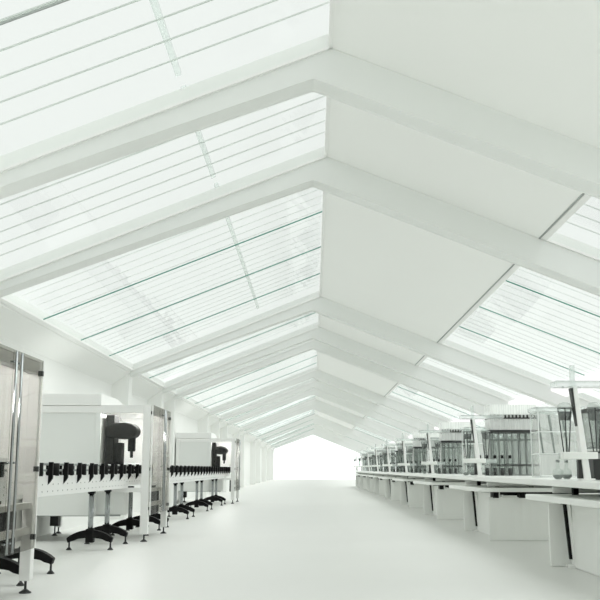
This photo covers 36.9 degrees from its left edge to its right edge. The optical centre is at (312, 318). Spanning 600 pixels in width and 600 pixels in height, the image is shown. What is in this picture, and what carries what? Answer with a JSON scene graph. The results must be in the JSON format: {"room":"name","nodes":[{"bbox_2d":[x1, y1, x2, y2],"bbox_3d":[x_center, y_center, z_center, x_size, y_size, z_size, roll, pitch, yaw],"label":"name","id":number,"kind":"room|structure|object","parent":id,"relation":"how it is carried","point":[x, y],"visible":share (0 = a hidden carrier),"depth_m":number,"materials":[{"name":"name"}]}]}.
{"room":"factory production hall","nodes":[
{"label":"factory production hall","id":0,"kind":"room"},
{"bbox_2d":[0,303,273,541],"bbox_3d":[-4.475,6.879,44.981,0.650,3.478,103.000,0,-10,0],"label":"wall","id":1,"kind":"structure","parent":0,"point":[70,367],"depth_m":16.89,"materials":[{"name":"white paint"}]},
{"bbox_2d":[0,480,599,599],"bbox_3d":[1.375,8.668,44.530,12.450,0.200,103.300,0,-10,0],"label":"floor","id":2,"kind":"structure","parent":0,"point":[282,539],"depth_m":11.47,"materials":[{"name":"concrete"}]},
{"bbox_2d":[0,346,44,593],"bbox_3d":[-3.296,1.203,7.399,1.696,2.270,1.897,0,-10,0],"label":"machine","id":3,"kind":"object","parent":2,"relation":"on","point":[21,376],"visible":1,"depth_m":8.21,"materials":[{"name":"white metal"}]},
{"bbox_2d":[0,462,150,585],"bbox_3d":[-3.080,2.295,10.612,0.648,1.175,10.490,0,-10,0],"label":"conveyor","id":4,"kind":"object","parent":2,"relation":"on","point":[56,481],"visible":0.82,"depth_m":11.71,"materials":[{"name":"white metal"}]},
{"bbox_2d":[37,394,170,541],"bbox_3d":[-3.456,2.455,14.885,2.016,2.270,1.897,0,-10,0],"label":"machine","id":5,"kind":"object","parent":2,"relation":"on","point":[75,428],"visible":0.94,"depth_m":14.11,"materials":[{"name":"white metal"}]},
{"bbox_2d":[125,465,230,530],"bbox_3d":[-3.080,4.433,23.384,0.648,1.175,15.370,0,-10,0],"label":"conveyor","id":6,"kind":"object","parent":2,"relation":"on","point":[180,474],"visible":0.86,"depth_m":21.13,"materials":[{"name":"white metal"}]},
{"bbox_2d":[176,433,240,503],"bbox_3d":[-3.456,5.005,30.123,2.016,2.270,1.897,0,-10,0],"label":"machine","id":7,"kind":"object","parent":2,"relation":"on","point":[192,449],"visible":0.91,"depth_m":29.34,"materials":[{"name":"white metal"}]},
{"bbox_2d":[0,49,599,199],"bbox_3d":[1.365,-0.056,8.222,11.870,5.025,0.340,0,-10,0],"label":"beam","id":8,"kind":"structure","parent":2,"relation":"on","point":[334,74],"depth_m":8.40,"materials":[{"name":"paint"}]},
{"bbox_2d":[0,157,599,297],"bbox_3d":[1.365,0.439,11.181,11.870,5.025,0.340,0,-10,0],"label":"beam","id":9,"kind":"structure","parent":2,"relation":"on","point":[329,175],"depth_m":11.34,"materials":[{"name":"paint"}]},
{"bbox_2d":[256,420,380,482],"bbox_3d":[1.365,10.515,71.394,11.870,5.025,0.340,0,-10,0],"label":"beam","id":10,"kind":"structure","parent":2,"relation":"on","point":[258,446],"depth_m":71.42,"materials":[{"name":"paint"}]},
{"bbox_2d":[271,432,380,479],"bbox_3d":[1.365,14.592,95.755,11.870,5.025,0.340,0,-10,0],"label":"beam","id":11,"kind":"structure","parent":2,"relation":"on","point":[313,433],"depth_m":95.77,"materials":[{"name":"paint"}]},
{"bbox_2d":[267,429,386,479],"bbox_3d":[1.365,13.486,89.147,11.870,5.025,0.340,0,-10,0],"label":"beam","id":12,"kind":"structure","parent":2,"relation":"on","point":[314,430],"depth_m":89.16,"materials":[{"name":"paint"}]},
{"bbox_2d":[262,425,394,481],"bbox_3d":[1.365,12.001,80.270,11.870,5.025,0.340,0,-10,0],"label":"beam","id":13,"kind":"structure","parent":2,"relation":"on","point":[316,427],"depth_m":80.30,"materials":[{"name":"paint"}]},
{"bbox_2d":[250,415,409,483],"bbox_3d":[1.365,9.525,65.476,11.870,5.025,0.340,0,-10,0],"label":"beam","id":14,"kind":"structure","parent":2,"relation":"on","point":[315,417],"depth_m":65.49,"materials":[{"name":"paint"}]},
{"bbox_2d":[232,399,440,455],"bbox_3d":[1.365,7.099,50.977,11.870,5.025,0.340,0,-10,0],"label":"beam","id":15,"kind":"structure","parent":2,"relation":"on","point":[320,404],"depth_m":51.08,"materials":[{"name":"paint"}]},
{"bbox_2d":[240,405,433,487],"bbox_3d":[1.365,7.710,54.627,11.870,5.025,0.340,0,-10,0],"label":"beam","id":16,"kind":"structure","parent":2,"relation":"on","point":[242,437],"depth_m":54.68,"materials":[{"name":"paint"}]},
{"bbox_2d":[209,380,474,493],"bbox_3d":[1.365,5.267,40.030,11.870,5.025,0.340,0,-10,0],"label":"beam","id":17,"kind":"structure","parent":2,"relation":"on","point":[215,428],"depth_m":40.11,"materials":[{"name":"paint"}]},
{"bbox_2d":[220,389,463,491],"bbox_3d":[1.365,5.894,43.778,11.870,5.025,0.340,0,-10,0],"label":"beam","id":18,"kind":"structure","parent":2,"relation":"on","point":[223,431],"depth_m":43.85,"materials":[{"name":"paint"}]},
{"bbox_2d":[198,370,495,497],"bbox_3d":[1.365,4.541,35.690,11.870,5.025,0.340,0,-10,0],"label":"beam","id":19,"kind":"structure","parent":2,"relation":"on","point":[203,423],"depth_m":35.77,"materials":[{"name":"paint"}]},
{"bbox_2d":[109,297,599,519],"bbox_3d":[1.365,1.991,20.452,11.870,5.025,0.340,0,-10,0],"label":"beam","id":20,"kind":"structure","parent":2,"relation":"on","point":[121,389],"depth_m":20.53,"materials":[{"name":"paint"}]},
{"bbox_2d":[352,472,361,486],"bbox_3d":[3.460,10.074,56.294,1.979,0.911,2.610,0,-10,0],"label":"desk","id":21,"kind":"object","parent":2,"relation":"on","point":[357,476],"visible":0.24,"depth_m":55.39,"materials":[{"name":"white plastic"}]},
{"bbox_2d":[164,340,557,506],"bbox_3d":[1.365,3.096,27.060,11.870,5.025,0.340,0,-10,0],"label":"beam","id":22,"kind":"structure","parent":2,"relation":"on","point":[170,406],"depth_m":27.13,"materials":[{"name":"paint"}]},
{"bbox_2d":[148,327,576,509],"bbox_3d":[1.365,2.733,24.890,11.870,5.025,0.340,0,-10,0],"label":"beam","id":23,"kind":"structure","parent":2,"relation":"on","point":[337,341],"depth_m":24.98,"materials":[{"name":"paint"}]},
{"bbox_2d":[356,473,369,488],"bbox_3d":[3.460,9.089,50.406,1.979,0.911,2.610,0,-10,0],"label":"desk","id":24,"kind":"object","parent":2,"relation":"on","point":[363,479],"visible":0.3,"depth_m":49.37,"materials":[{"name":"white plastic"}]},
{"bbox_2d":[362,473,377,491],"bbox_3d":[3.460,8.103,44.518,1.979,0.911,2.610,0,-10,0],"label":"desk","id":25,"kind":"object","parent":2,"relation":"on","point":[370,480],"visible":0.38,"depth_m":43.48,"materials":[{"name":"white plastic"}]},
{"bbox_2d":[369,474,390,495],"bbox_3d":[3.460,7.118,38.630,1.979,0.911,2.610,0,-10,0],"label":"desk","id":26,"kind":"object","parent":2,"relation":"on","point":[379,484],"visible":0.33,"depth_m":37.58,"materials":[{"name":"white plastic"}]},
{"bbox_2d":[378,474,407,500],"bbox_3d":[3.460,6.133,32.742,1.979,0.911,2.610,0,-10,0],"label":"desk","id":27,"kind":"object","parent":2,"relation":"on","point":[392,488],"visible":0.37,"depth_m":31.72,"materials":[{"name":"white plastic"}]},
{"bbox_2d":[392,476,432,507],"bbox_3d":[3.460,5.147,26.854,1.979,0.911,2.610,0,-10,0],"label":"desk","id":28,"kind":"object","parent":2,"relation":"on","point":[411,494],"visible":0.47,"depth_m":25.82,"materials":[{"name":"white plastic"}]},
{"bbox_2d":[413,477,486,519],"bbox_3d":[3.460,4.162,20.966,1.979,0.911,2.610,0,-10,0],"label":"desk","id":29,"kind":"object","parent":2,"relation":"on","point":[442,501],"visible":0.59,"depth_m":19.94,"materials":[{"name":"white plastic"}]},
{"bbox_2d":[449,480,571,540],"bbox_3d":[3.460,3.177,15.078,1.979,0.911,2.610,0,-10,0],"label":"laboratory bench","id":30,"kind":"object","parent":2,"relation":"on","point":[500,511],"visible":0.76,"depth_m":14.06,"materials":[{"name":"white plastic"}]},
{"bbox_2d":[354,471,599,489],"bbox_3d":[3.510,5.445,31.620,1.780,0.073,53.170,0,-10,0],"label":"countertop","id":31,"kind":"structure","parent":30,"relation":"on","point":[572,482],"depth_m":12.06,"materials":[{"name":"laminate"}]},
{"bbox_2d":[361,451,372,470],"bbox_3d":[3.510,9.056,57.144,0.880,1.230,0.510,0,-10,0],"label":"rack","id":32,"kind":"object","parent":31,"relation":"on","point":[363,452],"visible":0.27,"depth_m":57.01,"materials":[{"name":"white plastic"}]},
{"bbox_2d":[367,449,378,470],"bbox_3d":[3.510,8.070,51.256,0.880,1.230,0.510,0,-10,0],"label":"rack","id":33,"kind":"object","parent":31,"relation":"on","point":[369,451],"visible":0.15,"depth_m":51.09,"materials":[{"name":"white plastic"}]},
{"bbox_2d":[367,449,373,456],"bbox_3d":[3.510,7.681,51.322,0.820,0.440,0.508,0,-9,0],"label":"hood","id":34,"kind":"object","parent":33,"relation":"attached to","point":[369,451],"depth_m":51.10,"materials":[{"name":"grey metal"}]},
{"bbox_2d":[372,449,379,471],"bbox_3d":[2.845,5.996,38.711,0.710,1.180,0.260,0,-10,0],"label":"post","id":35,"kind":"object","parent":31,"relation":"on","point":[377,466],"visible":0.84,"depth_m":38.61,"materials":[{"name":"grey metal"}]},
{"bbox_2d":[374,447,391,469],"bbox_3d":[3.510,7.085,45.368,0.880,1.230,0.510,0,-10,0],"label":"rack","id":36,"kind":"object","parent":31,"relation":"on","point":[380,449],"visible":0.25,"depth_m":45.22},
{"bbox_2d":[374,447,383,454],"bbox_3d":[3.510,6.696,45.434,0.820,0.440,0.508,0,-9,0],"label":"hood","id":37,"kind":"object","parent":36,"relation":"attached to","point":[380,449],"depth_m":45.21,"materials":[{"name":"grey metal"}]},
{"bbox_2d":[382,439,400,471],"bbox_3d":[2.845,5.011,32.823,0.710,1.180,0.260,0,-10,0],"label":"post","id":38,"kind":"object","parent":31,"relation":"on","point":[388,465],"visible":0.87,"depth_m":32.74,"materials":[{"name":"grey metal"}]},
{"bbox_2d":[383,443,402,471],"bbox_3d":[3.510,6.100,39.480,0.880,1.230,0.510,0,-10,0],"label":"rack","id":39,"kind":"object","parent":31,"relation":"on","point":[390,445],"visible":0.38,"depth_m":39.31,"materials":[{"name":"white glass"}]},
{"bbox_2d":[383,443,402,452],"bbox_3d":[3.510,5.710,39.546,0.820,0.440,0.508,0,-9,0],"label":"hood","id":40,"kind":"object","parent":39,"relation":"attached to","point":[390,445],"depth_m":39.32,"materials":[{"name":"grey metal"}]},
{"bbox_2d":[389,448,402,468],"bbox_3d":[3.410,5.673,36.114,0.680,0.960,0.510,0,-10,0],"label":"glass case","id":41,"kind":"object","parent":31,"relation":"on","point":[390,450],"visible":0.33,"depth_m":36.09,"materials":[{"name":"clear glass"}]},
{"bbox_2d":[395,439,419,471],"bbox_3d":[3.510,5.114,33.592,0.880,1.230,0.510,0,-10,0],"label":"rack","id":42,"kind":"object","parent":31,"relation":"on","point":[398,442],"visible":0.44,"depth_m":33.43,"materials":[{"name":"white plastic"}]},
{"bbox_2d":[398,433,419,472],"bbox_3d":[2.845,4.026,26.935,0.710,1.180,0.260,0,-10,0],"label":"post","id":43,"kind":"object","parent":31,"relation":"on","point":[405,464],"visible":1,"depth_m":26.84,"materials":[{"name":"grey metal"}]},
{"bbox_2d":[405,443,424,462],"bbox_3d":[3.410,4.688,30.226,0.680,0.960,0.510,0,-10,0],"label":"glass case","id":44,"kind":"object","parent":31,"relation":"on","point":[407,453],"visible":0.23,"depth_m":30.20,"materials":[{"name":"clear glass"}]},
{"bbox_2d":[412,432,442,472],"bbox_3d":[3.510,4.129,27.703,0.880,1.230,0.510,0,-10,0],"label":"rack","id":45,"kind":"object","parent":31,"relation":"on","point":[417,444],"visible":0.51,"depth_m":27.54,"materials":[{"name":"white plastic"}]},
{"bbox_2d":[415,466,440,467],"bbox_3d":[3.510,4.559,27.637,0.840,0.040,0.440,0,-9,0],"label":"shelf","id":46,"kind":"object","parent":45,"relation":"attached to","point":[415,466],"depth_m":27.42,"materials":[{"name":"grey metal"}]},
{"bbox_2d":[419,430,448,473],"bbox_3d":[2.845,3.040,21.047,0.710,1.180,0.260,0,-10,0],"label":"post","id":47,"kind":"object","parent":31,"relation":"on","point":[431,463],"visible":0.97,"depth_m":20.98,"materials":[{"name":"grey metal"}]},
{"bbox_2d":[421,442,426,461],"bbox_3d":[2.610,3.101,21.081,0.157,0.521,0.157,0,-10,0],"label":"funnel","id":48,"kind":"object","parent":47,"relation":"on","point":[422,445],"visible":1,"depth_m":21.06,"materials":[{"name":"grey glass"}]},
{"bbox_2d":[435,441,440,460],"bbox_3d":[2.920,3.101,21.081,0.157,0.521,0.157,0,-10,0],"label":"funnel","id":49,"kind":"object","parent":47,"relation":"on","point":[437,445],"visible":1,"depth_m":21.06,"materials":[{"name":"grey glass"}]},
{"bbox_2d":[425,437,451,471],"bbox_3d":[3.410,3.703,24.338,0.680,0.960,0.510,0,-10,0],"label":"glass case","id":50,"kind":"object","parent":31,"relation":"on","point":[427,456],"visible":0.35,"depth_m":24.33,"materials":[{"name":"clear glass"}]},
{"bbox_2d":[438,422,473,473],"bbox_3d":[3.510,3.144,21.815,0.880,1.230,0.510,0,-10,0],"label":"rack","id":51,"kind":"object","parent":31,"relation":"on","point":[454,435],"visible":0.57,"depth_m":21.65,"materials":[{"name":"white plastic"}]},
{"bbox_2d":[440,465,473,466],"bbox_3d":[3.510,3.574,21.748,0.840,0.040,0.440,0,-9,0],"label":"shelf","id":52,"kind":"object","parent":51,"relation":"attached to","point":[440,465],"depth_m":21.53,"materials":[{"name":"grey metal"}]},
{"bbox_2d":[462,427,497,474],"bbox_3d":[3.410,2.717,18.450,0.680,0.960,0.510,0,-10,0],"label":"glass case","id":53,"kind":"object","parent":31,"relation":"on","point":[462,427],"visible":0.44,"depth_m":18.42,"materials":[{"name":"clear glass"}]},
{"bbox_2d":[460,415,501,475],"bbox_3d":[2.845,2.055,15.159,0.710,1.180,0.260,0,-10,0],"label":"post","id":54,"kind":"object","parent":31,"relation":"on","point":[477,461],"visible":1,"depth_m":15.08,"materials":[{"name":"grey metal"}]},
{"bbox_2d":[463,428,471,458],"bbox_3d":[2.610,2.116,15.193,0.157,0.521,0.157,0,-10,0],"label":"funnel","id":55,"kind":"object","parent":54,"relation":"on","point":[466,436],"visible":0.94,"depth_m":15.17,"materials":[{"name":"clear glass"}]},
{"bbox_2d":[481,431,489,458],"bbox_3d":[2.920,2.116,15.193,0.157,0.521,0.157,0,-10,0],"label":"funnel","id":56,"kind":"object","parent":54,"relation":"on","point":[485,436],"visible":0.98,"depth_m":15.17,"materials":[{"name":"grey metal"}]},
{"bbox_2d":[493,455,497,475],"bbox_3d":[3.120,2.522,15.425,0.078,0.348,0.076,0,-10,0],"label":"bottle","id":57,"kind":"object","parent":31,"relation":"on","point":[495,471],"visible":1,"depth_m":15.39,"materials":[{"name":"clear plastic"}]},
{"bbox_2d":[484,405,539,475],"bbox_3d":[3.510,2.158,15.927,0.880,1.230,0.510,0,-10,0],"label":"rack","id":58,"kind":"object","parent":31,"relation":"on","point":[515,419],"visible":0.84,"depth_m":15.76,"materials":[{"name":"white plastic"}]},
{"bbox_2d":[486,464,538,465],"bbox_3d":[3.510,2.588,15.860,0.840,0.040,0.440,0,-9,0],"label":"shelf","id":59,"kind":"object","parent":58,"relation":"attached to","point":[486,464],"depth_m":15.65,"materials":[{"name":"grey metal"}]},
{"bbox_2d":[529,407,583,477],"bbox_3d":[3.410,1.732,12.561,0.680,0.960,0.510,0,-10,0],"label":"rack","id":60,"kind":"object","parent":31,"relation":"on","point":[539,431],"visible":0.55,"depth_m":12.55,"materials":[{"name":"grey metal"}]},
{"bbox_2d":[553,460,562,478],"bbox_3d":[2.670,1.650,9.812,0.124,0.215,0.122,0,-10,0],"label":"flask","id":61,"kind":"object","parent":31,"relation":"on","point":[556,461],"visible":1,"depth_m":9.77,"materials":[{"name":"clear glass"}]},
{"bbox_2d":[561,460,571,479],"bbox_3d":[2.820,1.683,10.010,0.124,0.215,0.122,0,-10,0],"label":"flask","id":62,"kind":"object","parent":31,"relation":"on","point":[565,476],"visible":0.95,"depth_m":9.97,"materials":[{"name":"clear glass"}]},
{"bbox_2d":[551,365,599,480],"bbox_3d":[2.845,1.070,9.271,0.710,1.180,0.260,0,-10,0],"label":"post","id":63,"kind":"object","parent":31,"relation":"on","point":[583,469],"visible":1,"depth_m":9.21,"materials":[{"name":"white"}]},
{"bbox_2d":[557,402,571,451],"bbox_3d":[2.610,1.131,9.305,0.157,0.521,0.156,0,-10,0],"label":"funnel","id":64,"kind":"object","parent":63,"relation":"on","point":[564,415],"visible":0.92,"depth_m":9.29,"materials":[{"name":"clear glass"}]},
{"bbox_2d":[587,402,599,452],"bbox_3d":[2.920,1.131,9.305,0.157,0.521,0.156,0,-10,0],"label":"funnel","id":65,"kind":"object","parent":63,"relation":"on","point":[592,415],"visible":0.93,"depth_m":9.28,"materials":[{"name":"grey metal"}]},
{"bbox_2d":[581,408,599,448],"bbox_3d":[3.510,1.393,10.002,0.880,0.785,0.510,0,-10,0],"label":"rack","id":66,"kind":"object","parent":31,"relation":"on","point":[583,411],"visible":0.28,"depth_m":10.01,"materials":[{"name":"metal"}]},
{"bbox_2d":[587,449,599,479],"bbox_3d":[3.050,1.533,9.447,0.324,0.315,0.324,0,-10,0],"label":"instrument case","id":67,"kind":"object","parent":31,"relation":"on","point":[594,464],"visible":0.5,"depth_m":9.30,"materials":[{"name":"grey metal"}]},
{"bbox_2d":[525,487,599,576],"bbox_3d":[3.460,2.191,9.189,1.979,0.911,2.610,0,-10,0],"label":"laboratory bench","id":68,"kind":"object","parent":2,"relation":"on","point":[574,523],"visible":0.93,"depth_m":10.04,"materials":[{"name":"laminate"}]},
{"bbox_2d":[315,411,354,428],"bbox_3d":[1.496,6.594,60.390,2.692,1.252,10.740,0,-10,0],"label":"ceiling","id":69,"kind":"structure","parent":0,"point":[318,413],"depth_m":63.01,"materials":[{"name":"white paint"}]},
{"bbox_2d":[248,409,315,437],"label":"window","id":70,"kind":"structure","parent":69,"relation":"attached to","point":[307,412],"depth_m":64.34,"materials":[{"name":"white glass"}]},
{"bbox_2d":[352,426,394,442],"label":"window","id":71,"kind":"structure","parent":69,"relation":"attached to","point":[355,426],"depth_m":65.41,"materials":[{"name":"white ceramic"}]},
{"bbox_2d":[316,396,365,417],"bbox_3d":[1.496,4.473,47.716,2.692,1.252,7.040,0,-10,0],"label":"ceiling","id":72,"kind":"structure","parent":0,"point":[317,397],"depth_m":49.90,"materials":[{"name":"white paint"}]},
{"bbox_2d":[231,395,315,429],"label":"window","id":73,"kind":"structure","parent":72,"relation":"attached to","point":[314,398],"depth_m":50.96,"materials":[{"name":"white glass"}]},
{"bbox_2d":[364,416,412,438],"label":"window","id":74,"kind":"structure","parent":72,"relation":"attached to","point":[410,436],"depth_m":50.94,"materials":[{"name":"white glass"}]},
{"bbox_2d":[318,380,376,403],"bbox_3d":[1.496,2.880,38.199,2.692,1.252,4.140,0,-10,0],"label":"ceiling","id":75,"kind":"structure","parent":0,"point":[318,380],"depth_m":40.02,"materials":[{"name":"grey metal"}]},
{"bbox_2d":[210,365,316,418],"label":"window","id":76,"kind":"structure","parent":75,"relation":"attached to","point":[216,415],"depth_m":40.09,"materials":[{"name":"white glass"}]},
{"bbox_2d":[377,394,494,435],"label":"window","id":77,"kind":"structure","parent":75,"relation":"attached to","point":[435,428],"depth_m":39.96,"materials":[{"name":"white ceramic"}]},
{"bbox_2d":[318,352,396,396],"bbox_3d":[1.496,1.795,31.714,2.692,1.252,8.490,0,-10,0],"label":"ceiling","id":78,"kind":"structure","parent":0,"point":[345,371],"depth_m":32.74,"materials":[{"name":"white paint"}]},
{"bbox_2d":[178,350,317,412],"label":"window","id":79,"kind":"structure","parent":78,"relation":"attached to","point":[188,399],"depth_m":33.66,"materials":[{"name":"white metal"}]},
{"bbox_2d":[385,383,529,438],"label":"window","id":80,"kind":"structure","parent":78,"relation":"attached to","point":[466,418],"depth_m":33.51,"materials":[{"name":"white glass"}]},
{"bbox_2d":[319,315,424,364],"bbox_3d":[1.496,0.338,23.010,2.692,1.252,4.240,0,-10,0],"label":"ceiling","id":81,"kind":"structure","parent":0,"point":[372,341],"depth_m":23.97,"materials":[{"name":"white paint"}]},
{"bbox_2d":[138,312,319,388],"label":"window","id":82,"kind":"structure","parent":81,"relation":"attached to","point":[146,376],"depth_m":24.87,"materials":[{"name":"white metal"}]},
{"bbox_2d":[416,356,599,428],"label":"window","id":83,"kind":"structure","parent":81,"relation":"attached to","point":[523,400],"depth_m":24.73,"materials":[{"name":"white metal"}]},
{"bbox_2d":[321,192,514,342],"bbox_3d":[1.496,-0.809,16.155,2.692,1.252,9.140,0,-10,0],"label":"ceiling","id":84,"kind":"structure","parent":0,"point":[416,280],"depth_m":15.37,"materials":[{"name":"white paint"}]},
{"bbox_2d":[0,183,325,371],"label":"window","id":85,"kind":"structure","parent":84,"relation":"attached to","point":[12,301],"depth_m":15.99,"materials":[{"name":"white ceramic"}]},
{"bbox_2d":[438,265,599,405],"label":"window","id":86,"kind":"structure","parent":84,"relation":"attached to","point":[595,376],"depth_m":17.86,"materials":[{"name":"white metal"}]},
{"bbox_2d":[327,98,583,238],"bbox_3d":[1.496,-1.832,10.040,2.692,1.252,2.740,0,-10,0],"label":"ceiling","id":87,"kind":"structure","parent":0,"point":[502,193],"depth_m":10.32,"materials":[{"name":"white paint"}]},
{"bbox_2d":[0,96,329,281],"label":"window","id":88,"kind":"structure","parent":87,"relation":"attached to","point":[62,252],"depth_m":11.21,"materials":[{"name":"white ceramic"}]},
{"bbox_2d":[541,194,599,260],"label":"window","id":89,"kind":"structure","parent":87,"relation":"attached to","point":[551,236],"depth_m":11.21,"materials":[{"name":"white metal"}]},
{"bbox_2d":[332,0,599,148],"bbox_3d":[1.496,-2.554,5.725,2.692,1.252,5.490,0,-10,0],"label":"ceiling","id":90,"kind":"structure","parent":0,"point":[537,62],"depth_m":7.54,"materials":[{"name":"white paint"}]},
{"bbox_2d":[0,0,333,172],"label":"window","id":91,"kind":"structure","parent":90,"relation":"attached to","point":[19,157],"depth_m":8.32,"materials":[{"name":"white metal"}]},
{"bbox_3d":[1.496,9.234,76.171,2.692,1.252,8.740,0,-10,0],"label":"ceiling","id":92,"kind":"structure","parent":0,"visible":0},
{"bbox_2d":[262,424,314,443],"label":"window","id":93,"kind":"structure","parent":92,"relation":"attached to","point":[265,442],"depth_m":80.31,"materials":[{"name":"white glass"}]},
{"bbox_3d":[1.496,10.720,85.047,2.692,1.252,8.740,0,-10,0],"label":"ceiling","id":94,"kind":"structure","parent":0,"visible":0},
{"bbox_2d":[267,423,313,446],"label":"window","id":95,"kind":"structure","parent":94,"relation":"attached to","point":[312,423],"depth_m":88.65,"materials":[{"name":"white glass"}]},
{"bbox_3d":[1.496,0.891,26.314,2.692,1.252,1.940,0,-10,0],"label":"ceiling","id":96,"kind":"structure","parent":0,"visible":0},
{"bbox_2d":[166,322,316,394],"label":"window","id":97,"kind":"structure","parent":96,"relation":"attached to","point":[206,380],"depth_m":27.10,"materials":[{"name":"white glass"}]},
{"bbox_2d":[423,362,572,421],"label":"window","id":98,"kind":"structure","parent":96,"relation":"attached to","point":[423,362],"depth_m":25.40,"materials":[{"name":"white metal"}]},
{"bbox_3d":[1.496,3.557,42.242,2.692,1.252,3.540,0,-10,0],"label":"ceiling","id":99,"kind":"structure","parent":0,"visible":0},
{"bbox_2d":[222,379,314,423],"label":"window","id":100,"kind":"structure","parent":99,"relation":"attached to","point":[227,421],"depth_m":43.83,"materials":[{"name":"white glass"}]},
{"bbox_3d":[1.496,5.381,53.141,2.692,1.252,3.440,0,-10,0],"label":"ceiling","id":101,"kind":"structure","parent":0,"visible":0},
{"bbox_2d":[243,396,315,432],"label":"window","id":102,"kind":"structure","parent":101,"relation":"attached to","point":[249,429],"depth_m":54.65,"materials":[{"name":"white ceramic"}]},
{"bbox_3d":[1.496,7.997,68.773,2.692,1.252,5.740,0,-10,0],"label":"ceiling","id":103,"kind":"structure","parent":0,"visible":0},
{"bbox_2d":[256,412,314,440],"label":"window","id":104,"kind":"structure","parent":103,"relation":"attached to","point":[271,435],"depth_m":71.40,"materials":[{"name":"white glass"}]},
{"bbox_3d":[1.496,12.015,92.789,2.692,1.252,6.440,0,-10,0],"label":"ceiling","id":105,"kind":"structure","parent":0,"visible":0},
{"bbox_2d":[273,431,312,447],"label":"window","id":106,"kind":"structure","parent":105,"relation":"attached to","point":[304,431],"depth_m":95.75,"materials":[{"name":"white ceramic"}]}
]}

